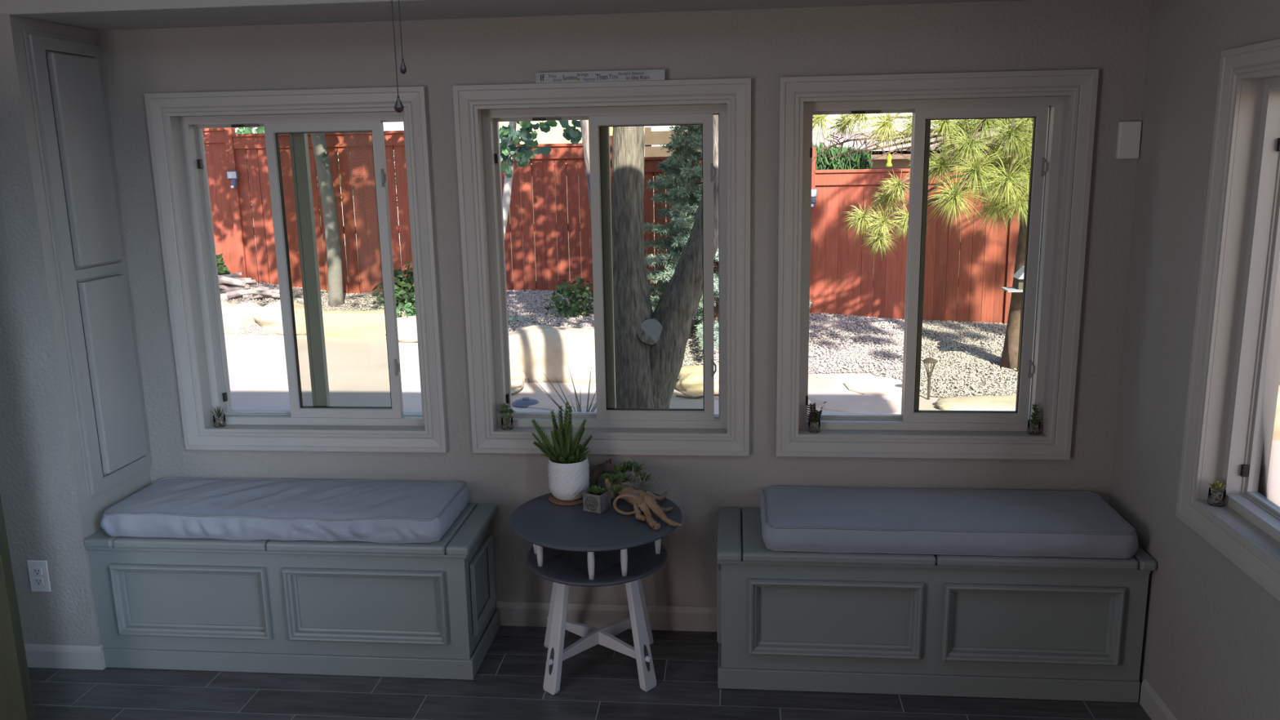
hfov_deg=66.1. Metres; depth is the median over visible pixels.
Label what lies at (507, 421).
jar
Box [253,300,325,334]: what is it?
boulder
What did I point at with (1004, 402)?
boulder
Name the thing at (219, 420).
jar
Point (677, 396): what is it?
fallen branch
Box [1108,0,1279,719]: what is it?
wall
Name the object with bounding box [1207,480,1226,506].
plant
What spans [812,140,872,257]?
hedge
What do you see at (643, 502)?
arrangement
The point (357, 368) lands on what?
patio
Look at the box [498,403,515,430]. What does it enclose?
plant
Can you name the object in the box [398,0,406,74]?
pull chain
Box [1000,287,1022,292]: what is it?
tray
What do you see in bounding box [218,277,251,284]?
log
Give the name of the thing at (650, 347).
forked tree
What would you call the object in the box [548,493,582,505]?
coaster
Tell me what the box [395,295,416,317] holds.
shrub
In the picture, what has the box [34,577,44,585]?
receptacle
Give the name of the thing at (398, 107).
pull chain
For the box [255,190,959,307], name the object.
ground
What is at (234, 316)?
boulder
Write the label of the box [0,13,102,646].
wall
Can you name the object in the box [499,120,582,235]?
tree
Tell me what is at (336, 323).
boulder
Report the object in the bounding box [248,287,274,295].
log
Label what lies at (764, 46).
wall
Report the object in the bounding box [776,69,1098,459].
window
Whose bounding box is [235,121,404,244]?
house
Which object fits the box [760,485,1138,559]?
bench cushion
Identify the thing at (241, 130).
tree
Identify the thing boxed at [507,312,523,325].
shrub
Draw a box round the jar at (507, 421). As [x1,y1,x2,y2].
[501,415,513,430]
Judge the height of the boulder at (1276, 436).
0.438 m
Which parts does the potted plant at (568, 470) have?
pot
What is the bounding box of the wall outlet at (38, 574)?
[26,560,51,591]
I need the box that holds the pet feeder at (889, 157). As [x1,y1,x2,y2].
[885,116,893,167]
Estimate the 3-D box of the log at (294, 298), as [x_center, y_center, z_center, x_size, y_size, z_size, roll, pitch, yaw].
[-4.406,-0.770,12.006,0.766,0.171,0.062,1,12,8]
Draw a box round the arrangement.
[588,458,682,529]
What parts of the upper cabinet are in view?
door, door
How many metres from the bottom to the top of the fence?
2.810 m
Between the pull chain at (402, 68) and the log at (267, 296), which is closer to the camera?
the pull chain at (402, 68)
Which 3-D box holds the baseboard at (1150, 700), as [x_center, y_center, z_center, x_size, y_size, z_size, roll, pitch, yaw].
[1.432,1.740,0.453,0.013,0.095,5.960,0,12,6]
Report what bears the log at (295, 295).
on the gravel ground at (250, 329)
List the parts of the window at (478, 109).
casing, casing, sill, casing, sash, casing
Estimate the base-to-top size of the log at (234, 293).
0.121 m
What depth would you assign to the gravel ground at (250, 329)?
10.17 m
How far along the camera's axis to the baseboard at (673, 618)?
3.95 m
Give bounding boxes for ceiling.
[0,0,1022,30]
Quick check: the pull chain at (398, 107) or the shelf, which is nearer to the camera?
the pull chain at (398, 107)
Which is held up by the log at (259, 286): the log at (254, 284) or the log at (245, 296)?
the log at (254, 284)
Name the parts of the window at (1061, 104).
casing, sill, casing, casing, sash, casing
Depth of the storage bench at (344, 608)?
3.62 m
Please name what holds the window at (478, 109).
in the wall at (764, 46)
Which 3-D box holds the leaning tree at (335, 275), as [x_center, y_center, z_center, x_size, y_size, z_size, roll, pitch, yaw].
[-3.659,-2.390,10.331,4.368,4.232,2.847,-1,12,-1]
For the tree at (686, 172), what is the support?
on the gravel ground at (250, 329)
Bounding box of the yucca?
[538,357,596,412]
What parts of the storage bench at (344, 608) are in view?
panel moulding, panel, frame, panel moulding, panel, panel moulding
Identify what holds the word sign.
on the window at (478, 109)
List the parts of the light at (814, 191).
panel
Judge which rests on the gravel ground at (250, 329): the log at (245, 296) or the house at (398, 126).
the log at (245, 296)
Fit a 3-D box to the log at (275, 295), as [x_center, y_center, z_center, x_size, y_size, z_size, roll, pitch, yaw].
[-4.557,-0.808,11.970,0.679,0.102,0.055,3,13,20]
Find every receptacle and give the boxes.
[32,567,42,575]
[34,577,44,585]
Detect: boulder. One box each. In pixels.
[221,301,262,331]
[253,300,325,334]
[322,310,405,337]
[385,314,417,342]
[510,368,524,393]
[675,363,719,392]
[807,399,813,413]
[933,395,1016,410]
[1272,385,1279,440]
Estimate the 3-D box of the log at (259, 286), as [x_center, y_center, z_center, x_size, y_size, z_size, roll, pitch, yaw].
[-4.787,-0.905,12.047,0.584,0.155,0.078,2,12,16]
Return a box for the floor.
[27,625,1151,719]
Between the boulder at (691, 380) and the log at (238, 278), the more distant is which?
the log at (238, 278)
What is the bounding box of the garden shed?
[498,120,613,280]
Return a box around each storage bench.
[83,502,500,679]
[716,506,1156,702]
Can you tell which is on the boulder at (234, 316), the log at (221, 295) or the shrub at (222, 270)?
the log at (221, 295)
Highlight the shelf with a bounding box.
[526,541,667,586]
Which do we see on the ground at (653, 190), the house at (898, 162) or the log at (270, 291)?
the house at (898, 162)
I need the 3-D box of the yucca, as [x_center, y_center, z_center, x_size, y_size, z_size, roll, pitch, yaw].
[-0.525,0.248,7.501,0.603,0.557,0.161,2,12,14]
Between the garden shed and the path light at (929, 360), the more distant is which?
the garden shed
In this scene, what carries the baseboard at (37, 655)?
attached to the wall at (48, 513)
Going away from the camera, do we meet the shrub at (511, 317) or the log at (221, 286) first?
the shrub at (511, 317)
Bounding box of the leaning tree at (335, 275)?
[310,133,344,306]
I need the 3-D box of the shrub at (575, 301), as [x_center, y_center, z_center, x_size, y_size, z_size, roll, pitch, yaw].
[-0.700,-0.650,10.331,0.643,0.486,0.587,0,12,6]
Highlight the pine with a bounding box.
[812,112,1033,369]
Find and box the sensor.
[1115,121,1142,159]
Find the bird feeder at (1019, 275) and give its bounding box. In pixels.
[1000,266,1024,373]
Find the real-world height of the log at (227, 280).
0.152 m
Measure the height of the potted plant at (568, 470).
0.366 m
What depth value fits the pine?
8.19 m
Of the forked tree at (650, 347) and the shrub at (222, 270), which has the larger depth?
the shrub at (222, 270)
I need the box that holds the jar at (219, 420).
[213,413,226,427]
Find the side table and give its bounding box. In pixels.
[509,486,682,694]
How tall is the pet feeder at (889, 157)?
0.450 m
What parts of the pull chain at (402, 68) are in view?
chain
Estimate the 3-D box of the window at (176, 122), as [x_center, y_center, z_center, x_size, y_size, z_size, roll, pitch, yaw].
[-1.301,-0.339,3.877,1.077,1.390,0.209,0,12,6]
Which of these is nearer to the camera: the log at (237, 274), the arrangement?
the arrangement
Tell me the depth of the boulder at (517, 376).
8.65 m
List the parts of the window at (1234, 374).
casing, casing, sill, frame, casing, pane, trim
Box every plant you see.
[210,405,226,427]
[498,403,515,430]
[531,401,595,501]
[806,402,822,432]
[1026,404,1041,435]
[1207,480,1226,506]
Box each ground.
[220,273,1017,398]
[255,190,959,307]
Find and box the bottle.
[885,153,892,167]
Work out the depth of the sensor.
3.39 m
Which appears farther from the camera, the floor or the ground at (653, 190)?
the ground at (653, 190)
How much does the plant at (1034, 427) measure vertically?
0.111 m
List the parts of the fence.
cap rail, post, cap rail, cap rail, post, cap rail, post, cap rail, post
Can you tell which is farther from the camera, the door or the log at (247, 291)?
the log at (247, 291)
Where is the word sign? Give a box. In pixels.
[535,69,665,83]
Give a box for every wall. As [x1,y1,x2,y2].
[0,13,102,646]
[30,18,151,528]
[94,0,1151,607]
[508,324,595,383]
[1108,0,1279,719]
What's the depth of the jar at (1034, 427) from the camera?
3.67 m
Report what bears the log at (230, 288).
on the log
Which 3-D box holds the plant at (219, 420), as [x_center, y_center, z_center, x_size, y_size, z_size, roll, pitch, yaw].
[-1.711,0.223,3.986,0.061,0.093,0.079,-8,14,-31]
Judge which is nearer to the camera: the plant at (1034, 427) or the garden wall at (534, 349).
the plant at (1034, 427)
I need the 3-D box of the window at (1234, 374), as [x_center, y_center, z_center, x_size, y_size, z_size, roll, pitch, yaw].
[1.712,-0.084,2.391,0.209,1.390,1.077,0,12,6]
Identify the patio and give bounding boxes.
[224,335,1279,506]
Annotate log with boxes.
[217,275,245,286]
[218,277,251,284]
[218,284,228,289]
[219,284,249,293]
[220,271,242,277]
[220,293,242,297]
[223,279,256,284]
[226,285,274,298]
[228,284,271,289]
[230,282,257,287]
[237,288,279,295]
[240,293,262,299]
[242,294,276,299]
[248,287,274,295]
[251,288,295,297]
[263,293,279,297]
[266,295,279,298]
[293,293,303,297]
[293,297,303,301]
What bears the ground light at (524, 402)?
on the patio
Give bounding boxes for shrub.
[216,253,231,275]
[368,261,414,307]
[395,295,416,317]
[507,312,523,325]
[544,276,593,319]
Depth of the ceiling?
3.30 m
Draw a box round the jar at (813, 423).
[808,419,820,432]
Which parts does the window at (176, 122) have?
casing, casing, frame, casing, sill, sash, casing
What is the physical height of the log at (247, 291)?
0.067 m
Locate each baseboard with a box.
[24,644,105,670]
[496,601,716,631]
[1139,678,1177,719]
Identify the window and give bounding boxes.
[143,86,447,452]
[453,78,751,456]
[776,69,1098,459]
[1175,39,1279,601]
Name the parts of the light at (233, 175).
panel, frame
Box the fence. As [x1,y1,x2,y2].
[202,127,1020,324]
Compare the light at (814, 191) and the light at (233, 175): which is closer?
the light at (814, 191)
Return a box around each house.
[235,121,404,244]
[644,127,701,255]
[812,128,1023,273]
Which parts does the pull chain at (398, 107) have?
chain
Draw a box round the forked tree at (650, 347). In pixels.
[579,115,718,408]
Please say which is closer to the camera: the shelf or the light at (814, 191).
the shelf
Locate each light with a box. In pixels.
[226,170,238,189]
[511,397,539,408]
[811,188,817,208]
[922,357,937,399]
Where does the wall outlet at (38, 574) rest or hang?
attached to the wall at (48, 513)
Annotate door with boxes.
[0,494,35,719]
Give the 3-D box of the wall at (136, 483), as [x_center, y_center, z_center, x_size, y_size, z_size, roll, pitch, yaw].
[-2.086,-0.052,3.755,0.100,2.380,0.342,0,12,6]
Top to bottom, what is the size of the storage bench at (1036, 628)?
0.524 m
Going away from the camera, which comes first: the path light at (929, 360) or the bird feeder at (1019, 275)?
the path light at (929, 360)
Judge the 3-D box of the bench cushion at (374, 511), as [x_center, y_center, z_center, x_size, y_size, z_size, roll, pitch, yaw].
[-1.333,0.561,3.746,1.292,0.117,0.452,0,12,6]
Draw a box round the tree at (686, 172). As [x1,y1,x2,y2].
[643,124,812,353]
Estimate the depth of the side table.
3.48 m
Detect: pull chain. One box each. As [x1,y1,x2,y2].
[391,0,404,112]
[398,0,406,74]
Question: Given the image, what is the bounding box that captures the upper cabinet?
[22,28,151,500]
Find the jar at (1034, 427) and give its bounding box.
[1026,419,1040,435]
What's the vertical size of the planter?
0.085 m
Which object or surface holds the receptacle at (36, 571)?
attached to the wall outlet at (38, 574)
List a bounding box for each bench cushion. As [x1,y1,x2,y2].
[100,476,468,543]
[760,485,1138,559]
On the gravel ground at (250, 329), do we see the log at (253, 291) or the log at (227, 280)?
the log at (253, 291)
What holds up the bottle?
on the pet feeder at (889, 157)
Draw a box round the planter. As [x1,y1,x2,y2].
[582,484,610,514]
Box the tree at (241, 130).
[235,127,352,216]
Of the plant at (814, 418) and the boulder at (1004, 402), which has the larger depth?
the boulder at (1004, 402)
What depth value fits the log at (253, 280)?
11.90 m
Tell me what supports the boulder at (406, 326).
on the gravel ground at (250, 329)
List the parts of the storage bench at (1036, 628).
panel moulding, panel, panel moulding, frame, panel, panel moulding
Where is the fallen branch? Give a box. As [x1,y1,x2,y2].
[675,394,719,399]
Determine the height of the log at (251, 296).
0.145 m
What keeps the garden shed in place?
on the ground at (653, 190)

